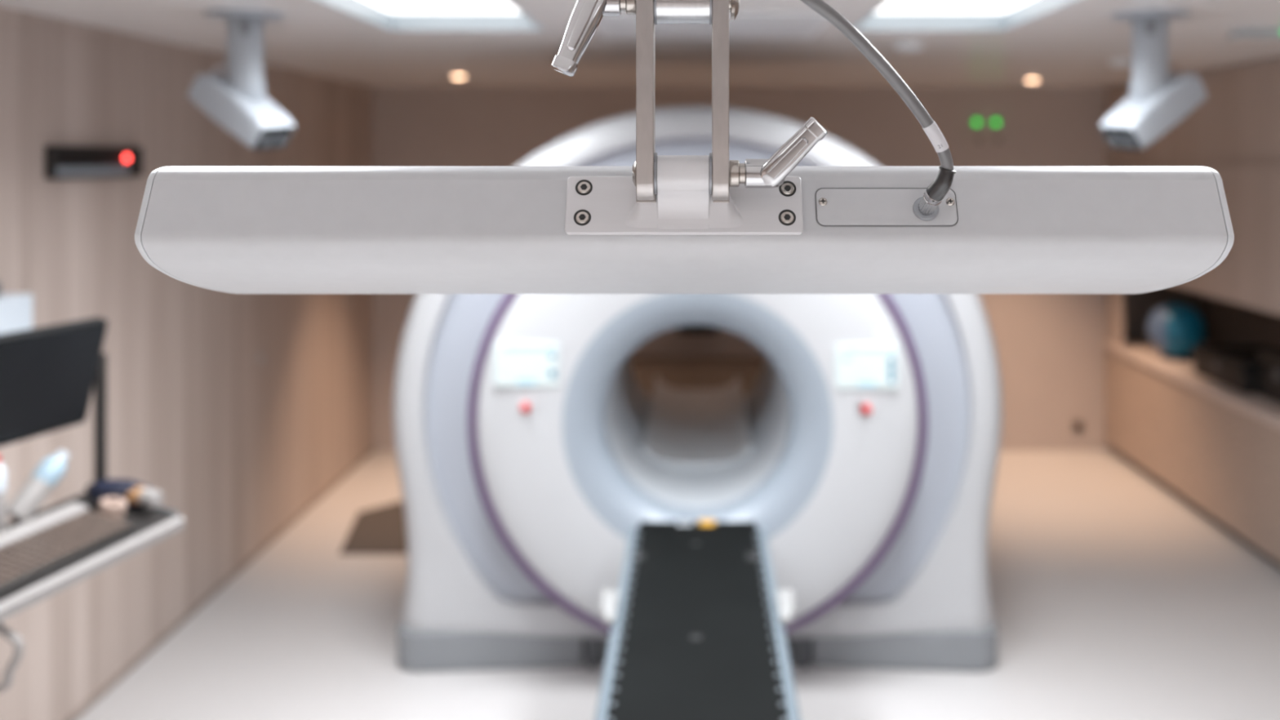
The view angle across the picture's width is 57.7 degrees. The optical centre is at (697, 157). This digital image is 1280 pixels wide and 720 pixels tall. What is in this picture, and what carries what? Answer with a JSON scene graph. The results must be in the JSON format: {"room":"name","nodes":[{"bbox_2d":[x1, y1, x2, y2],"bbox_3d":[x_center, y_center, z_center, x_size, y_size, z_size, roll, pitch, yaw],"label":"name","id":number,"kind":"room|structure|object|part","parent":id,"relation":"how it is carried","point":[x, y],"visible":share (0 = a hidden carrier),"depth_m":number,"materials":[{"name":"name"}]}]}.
{"room":"radiology room","nodes":[
{"label":"radiology room","id":0,"kind":"room"},
{"bbox_2d":[0,18,373,719],"bbox_3d":[-2.214,0.740,2.665,0.100,2.420,10.130,0,0,0],"label":"wall","id":1,"kind":"structure","parent":0,"point":[237,444],"depth_m":4.64,"materials":[{"name":"brown wood"}]},
{"bbox_2d":[0,283,32,333],"bbox_3d":[-2.096,0.475,3.413,0.135,0.220,0.265,0,0,0],"label":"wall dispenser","id":2,"kind":"object","parent":1,"relation":"attached to","point":[15,309],"visible":0.62,"depth_m":3.46,"materials":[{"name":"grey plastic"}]},
{"bbox_2d":[0,491,186,622],"bbox_3d":[-1.799,0.959,2.656,0.743,0.167,0.952,0,0,11],"label":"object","id":3,"kind":"object","parent":1,"relation":"attached to","point":[152,526],"visible":0.62,"depth_m":2.79,"materials":[{"name":"silver metal"}]},
{"bbox_2d":[0,462,6,532],"bbox_3d":[-1.667,0.796,2.748,0.052,0.181,0.052,0,0,0],"label":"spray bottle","id":4,"kind":"object","parent":3,"relation":"on","point":[2,470],"visible":0.99,"depth_m":2.74,"materials":[{"name":"white plastic"}]},
{"bbox_2d":[0,621,24,692],"bbox_3d":[-1.805,1.082,2.622,0.724,0.240,0.061,0,0,17],"label":"cable","id":5,"kind":"object","parent":3,"relation":"hanging from","point":[7,633],"visible":0.94,"depth_m":2.51,"materials":[{"name":"grey plastic"}]},
{"bbox_2d":[6,449,70,523],"bbox_3d":[-1.623,0.810,2.855,0.062,0.159,0.153,0,0,31],"label":"bottle","id":6,"kind":"object","parent":3,"relation":"on","point":[50,471],"visible":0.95,"depth_m":2.83,"materials":[{"name":"white plastic"}]},
{"bbox_3d":[-1.649,0.892,2.561,0.049,0.028,0.820,0,0,11],"label":"rail","id":7,"kind":"part","parent":3,"relation":"part of","materials":[{"name":"white plastic"}]},
{"bbox_2d":[0,316,107,493],"bbox_3d":[-1.647,0.651,2.834,0.109,0.468,0.589,0,0,15],"label":"monitor","id":8,"kind":"object","parent":3,"relation":"on","point":[49,375],"visible":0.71,"depth_m":2.90,"materials":[{"name":"black plastic"}]},
{"bbox_3d":[-1.640,0.559,2.797,0.068,0.245,0.492,0,0,14],"label":"panel","id":9,"kind":"part","parent":8,"relation":"part of","materials":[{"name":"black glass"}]},
{"bbox_2d":[0,510,133,593],"bbox_3d":[-1.528,0.913,2.676,0.138,0.048,0.510,0,0,11],"label":"keyboard","id":10,"kind":"object","parent":3,"relation":"on","point":[24,559],"visible":1,"depth_m":2.71,"materials":[{"name":"grey plastic"}]},
{"bbox_2d":[97,497,127,519],"bbox_3d":[-1.496,0.897,2.965,0.070,0.050,0.065,0,0,0],"label":"tape roll","id":11,"kind":"object","parent":3,"relation":"on","point":[115,508],"visible":0.9,"depth_m":2.95,"materials":[{"name":"beige plastic"}]},
{"bbox_2d":[88,479,163,508],"bbox_3d":[-1.487,0.879,3.024,0.182,0.079,0.074,0,0,0],"label":"scanner","id":12,"kind":"object","parent":3,"relation":"on","point":[137,495],"visible":0.93,"depth_m":3.00,"materials":[{"name":"blue plastic"}]},
{"bbox_2d":[44,145,142,178],"bbox_3d":[-2.141,0.015,4.150,0.046,0.111,0.620,0,0,0],"label":"intercom","id":13,"kind":"object","parent":1,"relation":"attached to","point":[61,162],"visible":1,"depth_m":4.07,"materials":[{"name":"black plastic"}]},
{"bbox_2d":[0,5,373,93],"bbox_3d":[-2.161,-0.450,2.665,0.006,0.040,10.130,0,0,0],"label":"trim","id":14,"kind":"structure","parent":1,"relation":"attached to","point":[9,14],"depth_m":4.47,"materials":[{"name":"brown wood"}]},
{"bbox_2d":[67,447,374,719],"bbox_3d":[-2.158,1.940,2.665,0.012,0.020,10.130,0,0,0],"label":"baseboard","id":15,"kind":"structure","parent":1,"relation":"attached to","point":[126,670],"depth_m":5.02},
{"bbox_2d":[258,355,262,361],"bbox_3d":[-2.158,0.993,5.736,0.012,0.032,0.032,0,0,0],"label":"button","id":16,"kind":"object","parent":1,"relation":"attached to","point":[260,357],"visible":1,"depth_m":5.73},
{"bbox_2d":[0,0,1279,87],"bbox_3d":[0.598,-0.515,2.665,5.724,0.090,10.330,0,0,0],"label":"ceiling","id":17,"kind":"structure","parent":0,"point":[1073,45],"depth_m":5.04,"materials":[{"name":"white paint"}]},
{"bbox_2d":[187,8,294,151],"bbox_3d":[-1.485,-0.246,3.783,0.284,0.448,0.239,0,0,15],"label":"ceiling camera","id":18,"kind":"object","parent":17,"relation":"attached to","point":[237,100],"visible":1,"depth_m":3.72,"materials":[{"name":"white plastic"}]},
{"bbox_3d":[-1.475,-0.463,3.780,0.240,0.014,0.240,0,0,0],"label":"mount plate","id":19,"kind":"part","parent":18,"relation":"part of","materials":[{"name":"white plastic"}]},
{"bbox_3d":[-1.475,-0.357,3.780,0.112,0.205,0.112,0,0,0],"label":"stem","id":20,"kind":"part","parent":18,"relation":"part of","materials":[{"name":"white plastic"}]},
{"bbox_2d":[315,0,546,31],"bbox_3d":[-0.847,-0.506,3.415,0.578,0.077,1.730,0,0,0],"label":"ceiling light","id":21,"kind":"object","parent":17,"relation":"attached to","point":[389,15],"visible":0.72,"depth_m":4.22,"materials":[{"name":"white plastic"}]},
{"bbox_2d":[364,0,520,13],"bbox_3d":[-0.847,-0.538,3.415,0.554,0.014,1.706,0,0,0],"label":"diffuser","id":22,"kind":"object","parent":21,"relation":"attached to","point":[378,6],"depth_m":4.07,"materials":[{"name":"white plastic"}]},
{"bbox_2d":[448,75,468,77],"bbox_3d":[-1.375,-0.467,6.680,0.110,0.007,0.110,0,0,0],"label":"recessed light","id":23,"kind":"object","parent":17,"relation":"in","point":[454,76],"visible":1,"depth_m":6.65,"materials":[{"name":"white plastic"}]},
{"bbox_2d":[134,0,1234,293],"bbox_3d":[-0.011,-0.167,1.037,0.894,0.607,0.371,0,0,0],"label":"monitor","id":24,"kind":"object","parent":17,"relation":"hanging from","point":[713,223],"visible":0.99,"depth_m":0.95,"materials":[{"name":"white plastic"}]},
{"bbox_3d":[-0.091,-0.105,0.924,0.041,0.065,0.025,0,0,0],"label":"lever arm","id":25,"kind":"part","parent":24,"relation":"part of","materials":[{"name":"silver metal"}]},
{"bbox_2d":[578,214,585,220],"bbox_3d":[-0.094,0.049,0.943,0.005,0.005,0.003,0,0,0],"label":"socket","id":26,"kind":"object","parent":24,"relation":"attached to","point":[581,217],"depth_m":0.94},
{"bbox_2d":[580,184,586,190],"bbox_3d":[-0.093,0.025,0.955,0.005,0.005,0.003,0,0,0],"label":"socket","id":27,"kind":"object","parent":24,"relation":"attached to","point":[583,187],"depth_m":0.95,"materials":[{"name":"black metal"}]},
{"bbox_3d":[-0.055,-0.126,0.931,0.012,0.022,0.022,0,0,0],"label":"clamping lever","id":28,"kind":"part","parent":24,"relation":"part of","materials":[{"name":"silver metal"}]},
{"bbox_2d":[653,0,657,24],"bbox_3d":[-0.034,-0.125,0.931,0.002,0.036,0.036,0,0,0],"label":"washer","id":29,"kind":"object","parent":24,"relation":"in","point":[655,1],"depth_m":0.92,"materials":[{"name":"silver metal"}]},
{"bbox_2d":[653,152,657,194],"bbox_3d":[-0.034,0.013,0.931,0.002,0.034,0.034,0,0,0],"label":"washer","id":30,"kind":"object","parent":24,"relation":"in","point":[655,153],"depth_m":0.92,"materials":[{"name":"silver metal"}]},
{"bbox_3d":[-0.011,0.039,0.951,0.193,0.048,0.027,0,0,0],"label":"mounting plate","id":31,"kind":"part","parent":24,"relation":"part of","materials":[{"name":"metal"}]},
{"bbox_2d":[709,0,711,24],"bbox_3d":[0.011,-0.125,0.931,0.002,0.036,0.036,0,0,0],"label":"washer","id":32,"kind":"object","parent":24,"relation":"in","point":[710,1],"depth_m":0.92,"materials":[{"name":"silver metal"}]},
{"bbox_2d":[709,152,711,194],"bbox_3d":[0.011,0.013,0.931,0.002,0.034,0.034,0,0,0],"label":"washer","id":33,"kind":"object","parent":24,"relation":"in","point":[710,153],"depth_m":0.92,"materials":[{"name":"silver metal"}]},
{"bbox_3d":[0.032,0.013,0.931,0.012,0.022,0.022,0,0,0],"label":"clamping lever","id":34,"kind":"part","parent":24,"relation":"part of","materials":[{"name":"silver metal"}]},
{"bbox_2d":[783,214,790,220],"bbox_3d":[0.073,0.049,0.943,0.005,0.005,0.003,0,0,0],"label":"socket","id":35,"kind":"object","parent":24,"relation":"attached to","point":[786,217],"depth_m":0.94,"materials":[{"name":"black metal"}]},
{"bbox_2d":[784,185,791,191],"bbox_3d":[0.074,0.025,0.954,0.005,0.005,0.003,0,0,0],"label":"socket","id":36,"kind":"object","parent":24,"relation":"attached to","point":[787,188],"depth_m":0.95,"materials":[{"name":"black metal"}]},
{"bbox_3d":[0.073,-0.002,0.923,0.050,0.050,0.022,0,0,11],"label":"lever arm","id":37,"kind":"part","parent":24,"relation":"part of","materials":[{"name":"silver metal"}]},
{"bbox_2d":[800,0,955,215],"bbox_3d":[0.107,-0.187,0.897,0.197,0.469,0.088,0,0,-8],"label":"cable","id":38,"kind":"object","parent":24,"relation":"attached to","point":[934,194],"visible":1,"depth_m":0.89,"materials":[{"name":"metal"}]},
{"bbox_2d":[596,12,828,39],"bbox_3d":[0.038,-0.467,4.150,0.817,0.006,0.800,0,0,0],"label":"ceiling light","id":39,"kind":"object","parent":17,"relation":"attached to","point":[746,25],"visible":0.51,"depth_m":4.13,"materials":[{"name":"white plastic"}]},
{"bbox_2d":[894,42,924,52],"bbox_3d":[0.875,-0.453,4.790,0.120,0.034,0.120,0,0,0],"label":"smoke detector","id":40,"kind":"object","parent":17,"relation":"attached to","point":[902,46],"visible":1,"depth_m":4.75,"materials":[{"name":"white plastic"}]},
{"bbox_2d":[853,0,1079,31],"bbox_3d":[0.847,-0.506,3.415,0.578,0.077,1.730,0,0,0],"label":"ceiling light","id":41,"kind":"object","parent":17,"relation":"attached to","point":[889,15],"visible":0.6,"depth_m":4.22,"materials":[{"name":"white plastic"}]},
{"bbox_2d":[874,0,1030,13],"bbox_3d":[0.847,-0.538,3.415,0.554,0.014,1.706,0,0,0],"label":"diffuser","id":42,"kind":"object","parent":41,"relation":"attached to","point":[891,6],"depth_m":4.07,"materials":[{"name":"white plastic"}]},
{"bbox_2d":[1022,79,1041,80],"bbox_3d":[2.020,-0.467,7.000,0.110,0.007,0.110,0,0,0],"label":"recessed light","id":43,"kind":"object","parent":17,"relation":"in","point":[1024,79],"visible":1,"depth_m":6.97,"materials":[{"name":"white plastic"}]},
{"bbox_2d":[1100,8,1207,151],"bbox_3d":[1.485,-0.246,3.783,0.284,0.448,0.239,0,0,-15],"label":"ceiling camera","id":44,"kind":"object","parent":17,"relation":"attached to","point":[1157,100],"visible":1,"depth_m":3.72,"materials":[{"name":"white plastic"}]},
{"bbox_3d":[1.475,-0.357,3.780,0.112,0.205,0.112,0,0,0],"label":"stem","id":45,"kind":"part","parent":44,"relation":"part of","materials":[{"name":"white plastic"}]},
{"bbox_3d":[1.475,-0.463,3.780,0.240,0.014,0.240,0,0,0],"label":"mount plate","id":46,"kind":"part","parent":44,"relation":"part of","materials":[{"name":"white plastic"}]},
{"bbox_2d":[1104,57,1279,315],"bbox_3d":[3.037,0.133,2.665,0.646,1.205,10.130,0,0,0],"label":"wall","id":47,"kind":"structure","parent":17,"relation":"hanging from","point":[1234,132],"depth_m":5.81,"materials":[{"name":"brown wood"}]},
{"bbox_2d":[1228,28,1279,39],"bbox_3d":[2.120,-0.455,4.273,0.280,0.030,0.114,0,0,0],"label":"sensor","id":48,"kind":"object","parent":17,"relation":"attached to","point":[1243,33],"visible":1,"depth_m":4.22,"materials":[{"name":"white plastic"}]},
{"bbox_2d":[77,450,1279,719],"bbox_3d":[0.598,2.000,2.665,5.724,0.100,10.330,0,0,0],"label":"floor","id":49,"kind":"structure","parent":0,"point":[1113,597],"depth_m":4.68,"materials":[{"name":"plastic"}]},
{"bbox_2d":[339,500,407,554],"bbox_3d":[-1.520,1.946,6.160,0.680,0.008,0.920,0,0,0],"label":"floor mat","id":50,"kind":"object","parent":49,"relation":"on","point":[381,530],"visible":0.44,"depth_m":5.99,"materials":[{"name":"rubber"}]},
{"bbox_2d":[392,106,1002,671],"bbox_3d":[0.000,0.875,5.042,2.366,2.151,1.756,0,0,0],"label":"scanner","id":51,"kind":"object","parent":49,"relation":"on","point":[519,420],"visible":0.8,"depth_m":4.40,"materials":[{"name":"white plastic"}]},
{"bbox_2d":[640,375,754,471],"bbox_3d":[0.000,1.569,5.572,0.472,0.762,1.535,0,0,0],"label":"cradle","id":52,"kind":"object","parent":51,"relation":"in","point":[691,430],"visible":0.73,"depth_m":5.34,"materials":[{"name":"white plastic"}]},
{"bbox_2d":[594,519,800,719],"bbox_3d":[0.000,1.588,2.748,0.546,0.725,2.595,0,0,0],"label":"couch","id":53,"kind":"object","parent":49,"relation":"on","point":[697,615],"visible":1,"depth_m":3.12,"materials":[{"name":"black metal"}]},
{"bbox_3d":[-0.259,1.248,3.250,0.022,0.044,0.104,0,0,-4],"label":"clamp lever","id":54,"kind":"part","parent":53,"relation":"part of","materials":[{"name":"white plastic"}]},
{"bbox_3d":[-0.220,1.315,2.715,0.040,0.098,2.530,0,0,0],"label":"rail","id":55,"kind":"part","parent":53,"relation":"part of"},
{"bbox_3d":[0.220,1.315,2.715,0.040,0.098,2.530,0,0,0],"label":"rail","id":56,"kind":"part","parent":53,"relation":"part of","materials":[{"name":"metal"}]},
{"bbox_3d":[0.259,1.248,3.250,0.022,0.044,0.104,0,0,4],"label":"clamp lever","id":57,"kind":"part","parent":53,"relation":"part of","materials":[{"name":"white plastic"}]},
{"bbox_2d":[630,356,764,397],"bbox_3d":[0.000,1.637,7.556,1.720,0.625,0.347,0,0,0],"label":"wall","id":58,"kind":"structure","parent":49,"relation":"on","point":[695,373],"depth_m":7.38,"materials":[{"name":"brown wood"}]},
{"bbox_3d":[-0.567,1.620,7.391,0.562,0.530,0.018,0,0,0],"label":"door","id":59,"kind":"part","parent":58,"relation":"part of","materials":[{"name":"brown wood"}]},
{"bbox_3d":[-0.001,1.620,7.391,0.562,0.530,0.018,0,0,0],"label":"door","id":60,"kind":"part","parent":58,"relation":"part of","materials":[{"name":"brown wood"}]},
{"bbox_3d":[0.565,1.620,7.391,0.562,0.530,0.018,0,0,0],"label":"door","id":61,"kind":"part","parent":58,"relation":"part of","materials":[{"name":"brown wood"}]},
{"bbox_2d":[1104,347,1279,568],"bbox_3d":[3.037,1.605,2.666,0.646,0.690,10.132,0,0,0],"label":"base cabinet","id":62,"kind":"object","parent":49,"relation":"on","point":[1220,460],"visible":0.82,"depth_m":6.26,"materials":[{"name":"brown wood"}]},
{"bbox_3d":[2.725,1.579,7.100,0.022,0.633,1.264,0,0,0],"label":"drawer","id":63,"kind":"part","parent":62,"relation":"part of","materials":[{"name":"brown wood"}]},
{"bbox_2d":[1102,340,1279,429],"bbox_3d":[3.028,1.238,2.665,0.664,0.043,10.130,0,0,0],"label":"countertop","id":64,"kind":"structure","parent":62,"relation":"on","point":[1144,353],"depth_m":6.41,"materials":[{"name":"brown wood"}]},
{"bbox_2d":[1147,302,1205,359],"bbox_3d":[2.915,1.049,7.060,0.330,0.335,0.330,0,0,0],"label":"exercise ball","id":65,"kind":"object","parent":64,"relation":"on","point":[1174,328],"visible":0.98,"depth_m":6.95,"materials":[{"name":"rubber"}]},
{"bbox_2d":[1193,345,1275,394],"bbox_3d":[2.994,1.137,6.250,0.412,0.160,0.608,0,0,0],"label":"equipment case","id":66,"kind":"object","parent":64,"relation":"on","point":[1235,367],"visible":0.85,"depth_m":6.20,"materials":[{"name":"black plastic"}]},
{"bbox_3d":[2.998,1.088,6.250,0.404,0.062,0.608,0,0,0],"label":"case lid","id":67,"kind":"part","parent":66,"relation":"part of","materials":[{"name":"black plastic"}]},
{"bbox_2d":[1257,349,1279,404],"bbox_3d":[3.049,1.097,5.710,0.402,0.240,0.428,0,0,0],"label":"equipment case","id":68,"kind":"object","parent":64,"relation":"on","point":[1268,360],"visible":1,"depth_m":5.81,"materials":[{"name":"black laminate"}]},
{"bbox_3d":[3.053,1.024,5.710,0.394,0.094,0.428,0,0,0],"label":"case lid","id":69,"kind":"part","parent":68,"relation":"part of","materials":[{"name":"black plastic"}]},
{"bbox_3d":[2.725,1.579,5.834,0.022,0.633,1.264,0,0,0],"label":"drawer","id":70,"kind":"part","parent":62,"relation":"part of","materials":[{"name":"brown wood"}]},
{"bbox_2d":[373,87,1112,450],"bbox_3d":[0.598,0.740,7.780,5.724,2.420,0.100,0,0,0],"label":"wall","id":71,"kind":"structure","parent":0,"point":[1050,351],"depth_m":7.73,"materials":[{"name":"beige paint"}]},
{"bbox_2d":[677,324,717,333],"bbox_3d":[0.000,1.104,7.670,0.260,0.110,0.120,0,0,0],"label":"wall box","id":72,"kind":"object","parent":71,"relation":"attached to","point":[691,329],"visible":0.46,"depth_m":7.61,"materials":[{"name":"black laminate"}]},
{"bbox_2d":[972,117,981,126],"bbox_3d":[1.858,-0.235,7.718,0.060,0.060,0.023,0,0,0],"label":"lamp","id":73,"kind":"object","parent":71,"relation":"attached to","point":[976,122],"visible":1,"depth_m":7.71,"materials":[{"name":"green plastic"}]},
{"bbox_2d":[991,117,999,126],"bbox_3d":[1.986,-0.235,7.718,0.060,0.060,0.023,0,0,0],"label":"lamp","id":74,"kind":"object","parent":71,"relation":"attached to","point":[995,122],"visible":1,"depth_m":7.71,"materials":[{"name":"green plastic"}]},
{"bbox_2d":[1072,419,1083,433],"bbox_3d":[2.532,1.791,7.723,0.070,0.090,0.015,0,0,0],"label":"wall outlet","id":75,"kind":"object","parent":71,"relation":"attached to","point":[1077,424],"visible":1,"depth_m":7.72,"materials":[{"name":"brown plastic"}]},
{"bbox_2d":[1105,293,1124,346],"bbox_3d":[2.728,0.976,7.590,0.022,0.480,0.280,0,0,0],"label":"trim","id":76,"kind":"structure","parent":71,"relation":"attached to","point":[1114,303],"depth_m":7.56,"materials":[{"name":"brown wood"}]},
{"bbox_2d":[1124,286,1200,340],"bbox_3d":[3.052,0.972,7.724,0.616,0.490,0.012,0,0,0],"label":"trim","id":77,"kind":"structure","parent":71,"relation":"attached to","point":[1138,308],"depth_m":7.72,"materials":[{"name":"black"}]},
{"bbox_3d":[3.410,0.740,2.665,0.100,2.420,10.130,0,0,0],"label":"wall","id":78,"kind":"structure","parent":0,"visible":0},
{"bbox_2d":[1200,293,1279,349],"bbox_3d":[3.354,0.972,2.665,0.012,0.490,10.130,0,0,0],"label":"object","id":79,"kind":"structure","parent":78,"relation":"attached to","point":[1226,322],"depth_m":7.20,"materials":[{"name":"black"}]}
]}

